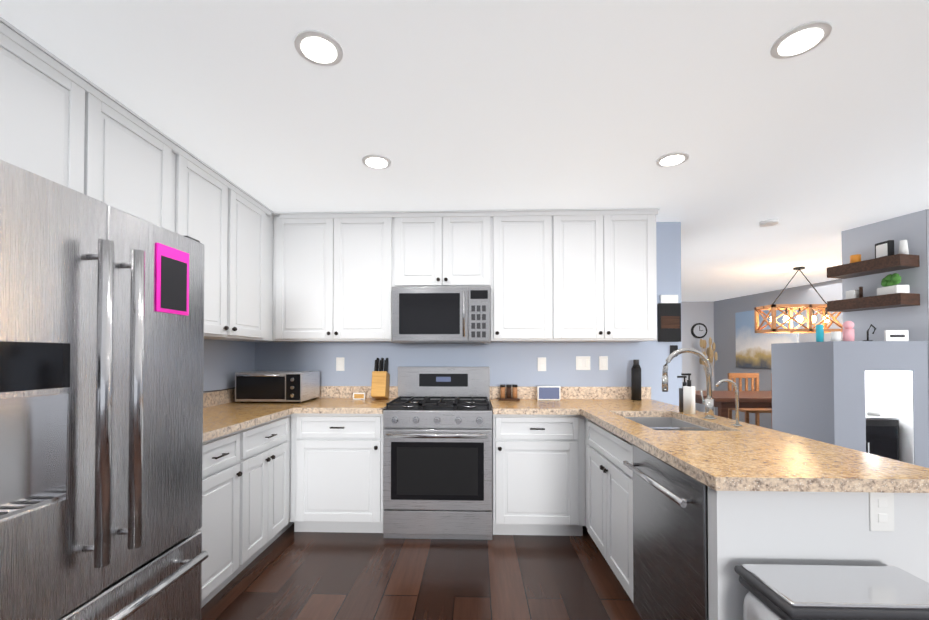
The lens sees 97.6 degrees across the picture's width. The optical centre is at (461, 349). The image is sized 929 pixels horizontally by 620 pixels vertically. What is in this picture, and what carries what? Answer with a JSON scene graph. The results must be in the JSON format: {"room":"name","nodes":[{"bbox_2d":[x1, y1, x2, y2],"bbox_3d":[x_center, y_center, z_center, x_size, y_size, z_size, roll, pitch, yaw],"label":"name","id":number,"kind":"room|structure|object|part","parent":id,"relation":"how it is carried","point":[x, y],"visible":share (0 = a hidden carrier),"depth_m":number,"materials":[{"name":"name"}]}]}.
{"room":"kitchen","nodes":[
{"label":"kitchen","id":0,"kind":"room"},
{"bbox_2d":[203,339,254,392],"bbox_3d":[-1.981,0.070,-0.224,0.120,2.400,7.750,0,-1,2],"label":"wall","id":1,"kind":"structure","parent":0,"point":[225,361],"depth_m":3.10,"materials":[{"name":"blue"}]},
{"bbox_2d":[0,16,127,212],"bbox_3d":[-1.697,-0.809,1.482,0.328,0.586,0.735,0,-1,2],"label":"upper cabinet","id":2,"kind":"object","parent":1,"relation":"attached to","point":[63,123],"depth_m":1.55,"materials":[{"name":"white wood"}]},
{"bbox_2d":[128,108,191,236],"bbox_3d":[-1.679,-0.591,2.039,0.328,1.007,0.385,0,-1,2],"label":"upper cabinet","id":3,"kind":"object","parent":1,"relation":"attached to","point":[159,168],"depth_m":2.03,"materials":[{"name":"white wood"}]},
{"bbox_2d":[192,154,267,341],"bbox_3d":[-1.659,-0.583,2.621,0.328,1.007,0.896,0,-1,2],"label":"upper cabinet","id":4,"kind":"object","parent":1,"relation":"attached to","point":[231,224],"depth_m":2.64,"materials":[{"name":"white wood"}]},
{"bbox_2d":[268,208,280,341],"bbox_3d":[-1.637,-0.574,3.269,0.328,1.007,0.518,0,-1,2],"label":"upper cabinet","id":5,"kind":"object","parent":1,"relation":"attached to","point":[271,213],"depth_m":3.18,"materials":[{"name":"white wood"}]},
{"bbox_2d":[0,0,928,301],"bbox_3d":[1.733,-1.113,2.794,12.500,0.050,14.000,0,-1,2],"label":"ceiling","id":6,"kind":"structure","parent":0,"point":[528,104],"depth_m":1.83,"materials":[{"name":"white paint"}]},
{"bbox_2d":[294,30,342,66],"bbox_3d":[-0.523,-1.100,1.489,0.170,0.011,0.170,0,-1,2],"label":"recessed light","id":7,"kind":"object","parent":6,"relation":"in","point":[318,48],"visible":1,"depth_m":1.48,"materials":[{"name":"white plastic"}]},
{"bbox_2d":[362,154,391,169],"bbox_3d":[-0.493,-1.088,2.358,0.170,0.011,0.170,0,-1,2],"label":"recessed light","id":8,"kind":"object","parent":6,"relation":"in","point":[376,161],"visible":1,"depth_m":2.34,"materials":[{"name":"white plastic"}]},
{"bbox_2d":[656,152,688,166],"bbox_3d":[1.207,-1.089,2.331,0.170,0.011,0.170,0,-1,2],"label":"recessed light","id":9,"kind":"object","parent":6,"relation":"in","point":[672,159],"visible":1,"depth_m":2.31,"materials":[{"name":"white plastic"}]},
{"bbox_2d":[759,219,778,226],"bbox_3d":[2.574,-1.063,3.405,0.130,0.030,0.130,0,-1,2],"label":"smoke detector","id":10,"kind":"object","parent":6,"relation":"attached to","point":[768,222],"visible":1,"depth_m":3.37,"materials":[{"name":"white plastic"}]},
{"bbox_2d":[754,267,842,332],"bbox_3d":[4.315,-0.638,5.192,0.900,0.828,0.340,0,-1,2],"label":"chandelier","id":11,"kind":"object","parent":6,"relation":"hanging from","point":[790,309],"visible":0.92,"depth_m":5.16,"materials":[{"name":"brown wood"}]},
{"bbox_2d":[770,20,831,59],"bbox_3d":[1.207,-1.101,1.451,0.170,0.011,0.170,0,-1,2],"label":"recessed light","id":12,"kind":"object","parent":6,"relation":"in","point":[802,39],"visible":1,"depth_m":1.44,"materials":[{"name":"white plastic"}]},
{"bbox_2d":[255,222,681,405],"bbox_3d":[0.027,0.123,3.525,3.640,2.400,0.120,0,-1,2],"label":"wall","id":13,"kind":"structure","parent":0,"point":[512,363],"depth_m":3.45,"materials":[{"name":"blue paint"}]},
{"bbox_2d":[273,211,404,341],"bbox_3d":[-0.975,-0.573,3.342,1.028,1.007,0.329,0,-1,2],"label":"upper cabinet","id":14,"kind":"object","parent":13,"relation":"attached to","point":[331,270],"depth_m":3.18,"materials":[{"name":"white wood"}]},
{"bbox_2d":[336,357,344,370],"bbox_3d":[-1.045,0.122,3.497,0.072,0.116,0.008,0,-1,2],"label":"electrical outlet","id":15,"kind":"object","parent":13,"relation":"attached to","point":[339,363],"visible":1,"depth_m":3.50,"materials":[{"name":"white plastic"}]},
{"bbox_2d":[389,272,468,343],"bbox_3d":[-0.237,-0.306,3.252,0.584,0.505,0.445,0,-1,2],"label":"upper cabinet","id":16,"kind":"object","parent":13,"relation":"attached to","point":[425,307],"depth_m":3.07,"materials":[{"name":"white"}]},
{"bbox_2d":[391,286,490,343],"bbox_3d":[-0.153,-0.266,3.249,0.754,0.431,0.445,0,-1,2],"label":"microwave","id":17,"kind":"object","parent":16,"relation":"in","point":[419,314],"depth_m":3.06,"materials":[{"name":"metal"}]},
{"bbox_2d":[405,210,492,271],"bbox_3d":[-0.150,-0.781,3.317,0.766,0.592,0.329,0,-1,2],"label":"upper cabinet","id":18,"kind":"object","parent":13,"relation":"attached to","point":[447,240],"depth_m":3.15,"materials":[{"name":"white wood"}]},
{"bbox_2d":[469,272,492,343],"bbox_3d":[0.140,-0.305,3.257,0.170,0.505,0.411,0,-1,2],"label":"control panel","id":19,"kind":"object","parent":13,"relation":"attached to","point":[485,276],"depth_m":3.05,"materials":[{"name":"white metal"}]},
{"bbox_2d":[493,209,564,341],"bbox_3d":[0.469,-0.574,3.293,0.600,1.007,0.329,0,-1,2],"label":"upper cabinet","id":20,"kind":"object","parent":13,"relation":"attached to","point":[529,245],"depth_m":3.13,"materials":[{"name":"white wood"}]},
{"bbox_2d":[538,357,545,370],"bbox_3d":[0.678,0.122,3.438,0.072,0.116,0.008,0,-1,2],"label":"electrical outlet","id":21,"kind":"object","parent":13,"relation":"attached to","point":[541,363],"visible":1,"depth_m":3.44,"materials":[{"name":"white plastic"}]},
{"bbox_2d":[576,356,589,369],"bbox_3d":[1.024,0.111,3.426,0.120,0.116,0.008,0,-1,2],"label":"double light switch","id":22,"kind":"object","parent":13,"relation":"attached to","point":[582,362],"visible":1,"depth_m":3.42,"materials":[{"name":"white plastic"}]},
{"bbox_2d":[599,356,607,369],"bbox_3d":[1.194,0.111,3.421,0.072,0.116,0.008,0,-1,2],"label":"light switch","id":23,"kind":"object","parent":13,"relation":"attached to","point":[603,362],"visible":1,"depth_m":3.42,"materials":[{"name":"white plastic"}]},
{"bbox_2d":[565,208,659,341],"bbox_3d":[1.068,-0.574,3.273,0.860,1.007,0.329,0,-1,2],"label":"upper cabinet","id":24,"kind":"object","parent":13,"relation":"attached to","point":[611,263],"depth_m":3.11,"materials":[{"name":"white wood"}]},
{"bbox_2d":[657,295,680,356],"bbox_3d":[1.733,-0.202,3.384,0.180,0.515,0.056,0,-1,2],"label":"organizer","id":25,"kind":"object","parent":13,"relation":"attached to","point":[669,316],"visible":0.83,"depth_m":3.38,"materials":[{"name":"black"}]},
{"bbox_2d":[201,427,770,619],"bbox_3d":[1.733,1.342,2.760,12.500,0.060,14.000,0,-1,2],"label":"floor","id":26,"kind":"structure","parent":0,"point":[289,573],"depth_m":2.29,"materials":[{"name":"brown wood"}]},
{"bbox_2d":[0,160,207,619],"bbox_3d":[-1.473,0.402,1.340,0.778,1.780,0.940,0,-1,2],"label":"fridge","id":27,"kind":"object","parent":26,"relation":"on","point":[101,377],"visible":1,"depth_m":1.25,"materials":[{"name":"grey metal"}]},
{"bbox_3d":[-1.144,-0.274,1.613,0.008,0.260,0.170,0,-1,2],"label":"chalkboard frame","id":28,"kind":"part","parent":27,"relation":"part of","materials":[{"name":"pink plastic"}]},
{"bbox_2d":[198,426,253,607],"bbox_3d":[-1.531,0.868,2.076,0.618,0.868,0.500,0,-1,2],"label":"base cabinet","id":29,"kind":"object","parent":26,"relation":"on","point":[246,522],"depth_m":2.12,"materials":[{"name":"white wood"}]},
{"bbox_2d":[254,414,290,558],"bbox_3d":[-1.517,0.874,2.502,0.618,0.868,0.643,0,-1,2],"label":"base cabinet","id":30,"kind":"object","parent":26,"relation":"on","point":[271,438],"depth_m":2.58,"materials":[{"name":"white wood"}]},
{"bbox_2d":[203,389,294,441],"bbox_3d":[-1.490,0.370,2.671,0.660,0.142,1.678,0,-1,2],"label":"countertop","id":31,"kind":"structure","parent":30,"relation":"on","point":[222,415],"depth_m":2.60,"materials":[{"name":"stone"}]},
{"bbox_2d":[235,371,319,402],"bbox_3d":[-1.463,0.290,3.244,0.520,0.235,0.397,0,-1,2],"label":"toaster oven","id":32,"kind":"object","parent":31,"relation":"on","point":[278,386],"visible":1,"depth_m":3.08,"materials":[{"name":"black"}]},
{"bbox_2d":[290,413,383,532],"bbox_3d":[-0.873,0.883,3.148,0.663,0.869,0.669,0,-1,2],"label":"base cabinet","id":33,"kind":"object","parent":26,"relation":"on","point":[336,472],"visible":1,"depth_m":2.85,"materials":[{"name":"white wood"}]},
{"bbox_2d":[295,386,397,413],"bbox_3d":[-0.842,0.376,3.144,0.605,0.142,0.688,0,-1,2],"label":"countertop","id":34,"kind":"structure","parent":33,"relation":"on","point":[332,399],"depth_m":3.15,"materials":[{"name":"stone"}]},
{"bbox_2d":[353,393,365,399],"bbox_3d":[-0.849,0.382,3.367,0.100,0.055,0.017,0,-1,2],"label":"card","id":35,"kind":"object","parent":34,"relation":"on","point":[359,395],"visible":1,"depth_m":3.36,"materials":[{"name":"white paper"}]},
{"bbox_2d":[371,358,389,398],"bbox_3d":[-0.674,0.237,3.374,0.120,0.344,0.184,0,-1,2],"label":"knife block","id":36,"kind":"object","parent":34,"relation":"on","point":[380,383],"visible":0.98,"depth_m":3.32,"materials":[{"name":"brown wood"}]},
{"bbox_2d":[383,367,491,539],"bbox_3d":[-0.158,0.727,3.083,0.758,1.180,0.747,0,-1,2],"label":"range","id":37,"kind":"object","parent":26,"relation":"on","point":[437,453],"visible":1,"depth_m":2.79,"materials":[{"name":"metal"}]},
{"bbox_2d":[492,412,584,535],"bbox_3d":[0.545,0.882,3.100,0.633,0.869,0.669,0,-1,2],"label":"base cabinet","id":38,"kind":"object","parent":26,"relation":"on","point":[538,474],"visible":0.98,"depth_m":2.80,"materials":[{"name":"white wood"}]},
{"bbox_2d":[490,386,574,414],"bbox_3d":[0.516,0.376,3.113,0.579,0.142,0.658,0,-1,2],"label":"countertop","id":39,"kind":"structure","parent":38,"relation":"on","point":[528,404],"depth_m":3.09,"materials":[{"name":"stone"}]},
{"bbox_2d":[498,384,519,400],"bbox_3d":[0.385,0.346,3.324,0.170,0.125,0.090,0,-1,2],"label":"spice","id":40,"kind":"object","parent":39,"relation":"on","point":[508,393],"visible":0.98,"depth_m":3.31,"materials":[{"name":"brown glass"}]},
{"bbox_2d":[537,386,559,399],"bbox_3d":[0.708,0.352,3.327,0.185,0.115,0.082,0,-1,2],"label":"smart display","id":41,"kind":"object","parent":39,"relation":"on","point":[548,392],"visible":1,"depth_m":3.29,"materials":[{"name":"white plastic"}]},
{"bbox_2d":[585,417,626,540],"bbox_3d":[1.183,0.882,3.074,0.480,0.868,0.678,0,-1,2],"label":"base cabinet","id":42,"kind":"object","parent":26,"relation":"on","point":[594,432],"depth_m":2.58,"materials":[{"name":"white wood"}]},
{"bbox_2d":[563,348,928,492],"bbox_3d":[1.160,0.302,2.312,0.763,0.628,2.218,0,-1,2],"label":"countertop","id":43,"kind":"structure","parent":42,"relation":"on","point":[709,448],"depth_m":1.56,"materials":[{"name":"stone"}]},
{"bbox_2d":[631,360,640,399],"bbox_3d":[1.431,0.244,3.331,0.075,0.330,0.076,0,-1,2],"label":"bottle","id":44,"kind":"object","parent":43,"relation":"on","point":[636,381],"visible":1,"depth_m":3.30,"materials":[{"name":"black metal"}]},
{"bbox_2d":[625,417,714,430],"bbox_3d":[1.162,0.526,2.320,0.418,0.180,0.708,0,-1,2],"label":"sink","id":45,"kind":"object","parent":43,"relation":"in","point":[656,423],"depth_m":2.58,"materials":[{"name":"silver metal"}]},
{"bbox_2d":[678,373,694,413],"bbox_3d":[1.423,0.273,2.544,0.071,0.251,0.066,1,-1,-37],"label":"soap bottle","id":46,"kind":"object","parent":43,"relation":"on","point":[687,398],"depth_m":2.53,"materials":[{"name":"white plastic"}]},
{"bbox_2d":[662,348,741,426],"bbox_3d":[1.302,0.191,2.255,0.297,0.408,0.351,0,-1,2],"label":"faucet","id":47,"kind":"object","parent":43,"relation":"on","point":[709,419],"depth_m":2.32,"materials":[{"name":"silver metal"}]},
{"bbox_2d":[623,444,708,619],"bbox_3d":[1.068,0.863,1.578,0.684,0.866,0.596,0,-1,2],"label":"dishwasher","id":48,"kind":"object","parent":26,"relation":"on","point":[670,542],"visible":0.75,"depth_m":1.53,"materials":[{"name":"grey metal"}]},
{"bbox_2d":[597,441,768,619],"bbox_3d":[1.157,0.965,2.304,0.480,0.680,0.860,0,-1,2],"label":"base cabinet","id":49,"kind":"object","parent":26,"relation":"on","point":[738,521],"depth_m":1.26,"materials":[{"name":"white wood"}]},
{"bbox_2d":[699,337,717,414],"bbox_3d":[4.933,0.568,8.097,0.294,1.637,0.278,0,-1,2],"label":"dried plant","id":50,"kind":"object","parent":26,"relation":"on","point":[709,352],"visible":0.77,"depth_m":8.09,"materials":[{"name":"beige plant"}]},
{"bbox_2d":[695,391,771,417],"bbox_3d":[4.071,0.966,5.363,2.000,0.765,1.050,0,-1,2],"label":"dining table","id":51,"kind":"object","parent":26,"relation":"on","point":[724,401],"visible":0.19,"depth_m":4.97,"materials":[{"name":"brown wood"}]},
{"bbox_2d":[728,373,771,425],"bbox_3d":[4.430,0.860,6.198,0.460,1.000,0.440,0,-1,2],"label":"chair","id":52,"kind":"object","parent":26,"relation":"on","point":[746,376],"visible":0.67,"depth_m":6.38,"materials":[{"name":"brown wood"}]},
{"bbox_2d":[771,373,771,425],"bbox_3d":[5.099,0.860,6.175,0.460,1.000,0.440,0,-1,2],"label":"chair","id":53,"kind":"object","parent":26,"relation":"on","point":[771,390],"visible":0.1,"depth_m":6.40,"materials":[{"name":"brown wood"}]},
{"bbox_2d":[734,564,928,619],"bbox_3d":[1.044,0.959,1.079,0.473,0.660,0.253,0,-1,2],"label":"trash can","id":54,"kind":"object","parent":26,"relation":"on","point":[806,592],"visible":1,"depth_m":1.07,"materials":[{"name":"grey plastic"}]},
{"bbox_2d":[866,406,899,460],"bbox_3d":[3.292,0.778,3.333,0.290,1.085,0.336,0,-1,2],"label":"wine cooler","id":55,"kind":"object","parent":26,"relation":"on","point":[882,435],"visible":0.1,"depth_m":3.18,"materials":[{"name":"black glass"}]},
{"bbox_2d":[681,301,714,413],"bbox_3d":[0.530,0.195,8.650,9.700,2.400,0.120,0,-1,2],"label":"wall","id":56,"kind":"structure","parent":0,"point":[702,312],"depth_m":8.45,"materials":[{"name":"grey paint"}]},
{"bbox_2d":[691,323,706,337],"bbox_3d":[4.924,-0.399,8.427,0.320,0.320,0.042,0,-1,2],"label":"wall clock","id":57,"kind":"object","parent":56,"relation":"attached to","point":[698,330],"visible":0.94,"depth_m":8.41,"materials":[{"name":"black"}]},
{"bbox_2d":[714,279,842,428],"bbox_3d":[5.557,0.164,6.477,0.167,2.400,4.150,0,-1,-7],"label":"wall","id":58,"kind":"structure","parent":0,"point":[725,310],"depth_m":7.44,"materials":[{"name":"grey paint"}]},
{"bbox_2d":[735,310,798,368],"bbox_3d":[5.371,-0.201,7.209,0.033,1.050,1.256,0,-1,-7],"label":"painting","id":59,"kind":"object","parent":58,"relation":"attached to","point":[753,349],"visible":0.64,"depth_m":7.38},
{"bbox_2d":[771,209,928,467],"bbox_3d":[3.794,0.121,3.429,1.823,2.400,0.678,0,-1,2],"label":"wall","id":60,"kind":"structure","parent":0,"point":[829,392],"depth_m":3.21,"materials":[{"name":"grey"}]},
{"bbox_2d":[827,273,919,311],"bbox_3d":[3.404,-0.476,3.386,0.209,0.263,0.510,0,-1,-13],"label":"shelf","id":61,"kind":"object","parent":60,"relation":"attached to","point":[891,293],"visible":1,"depth_m":3.26,"materials":[{"name":"brown wood"}]},
{"bbox_2d":[827,240,919,278],"bbox_3d":[3.404,-0.760,3.390,0.209,0.231,0.510,0,-1,-13],"label":"shelf","id":62,"kind":"object","parent":60,"relation":"attached to","point":[886,259],"visible":1,"depth_m":3.28,"materials":[{"name":"brown wood"}]}
]}

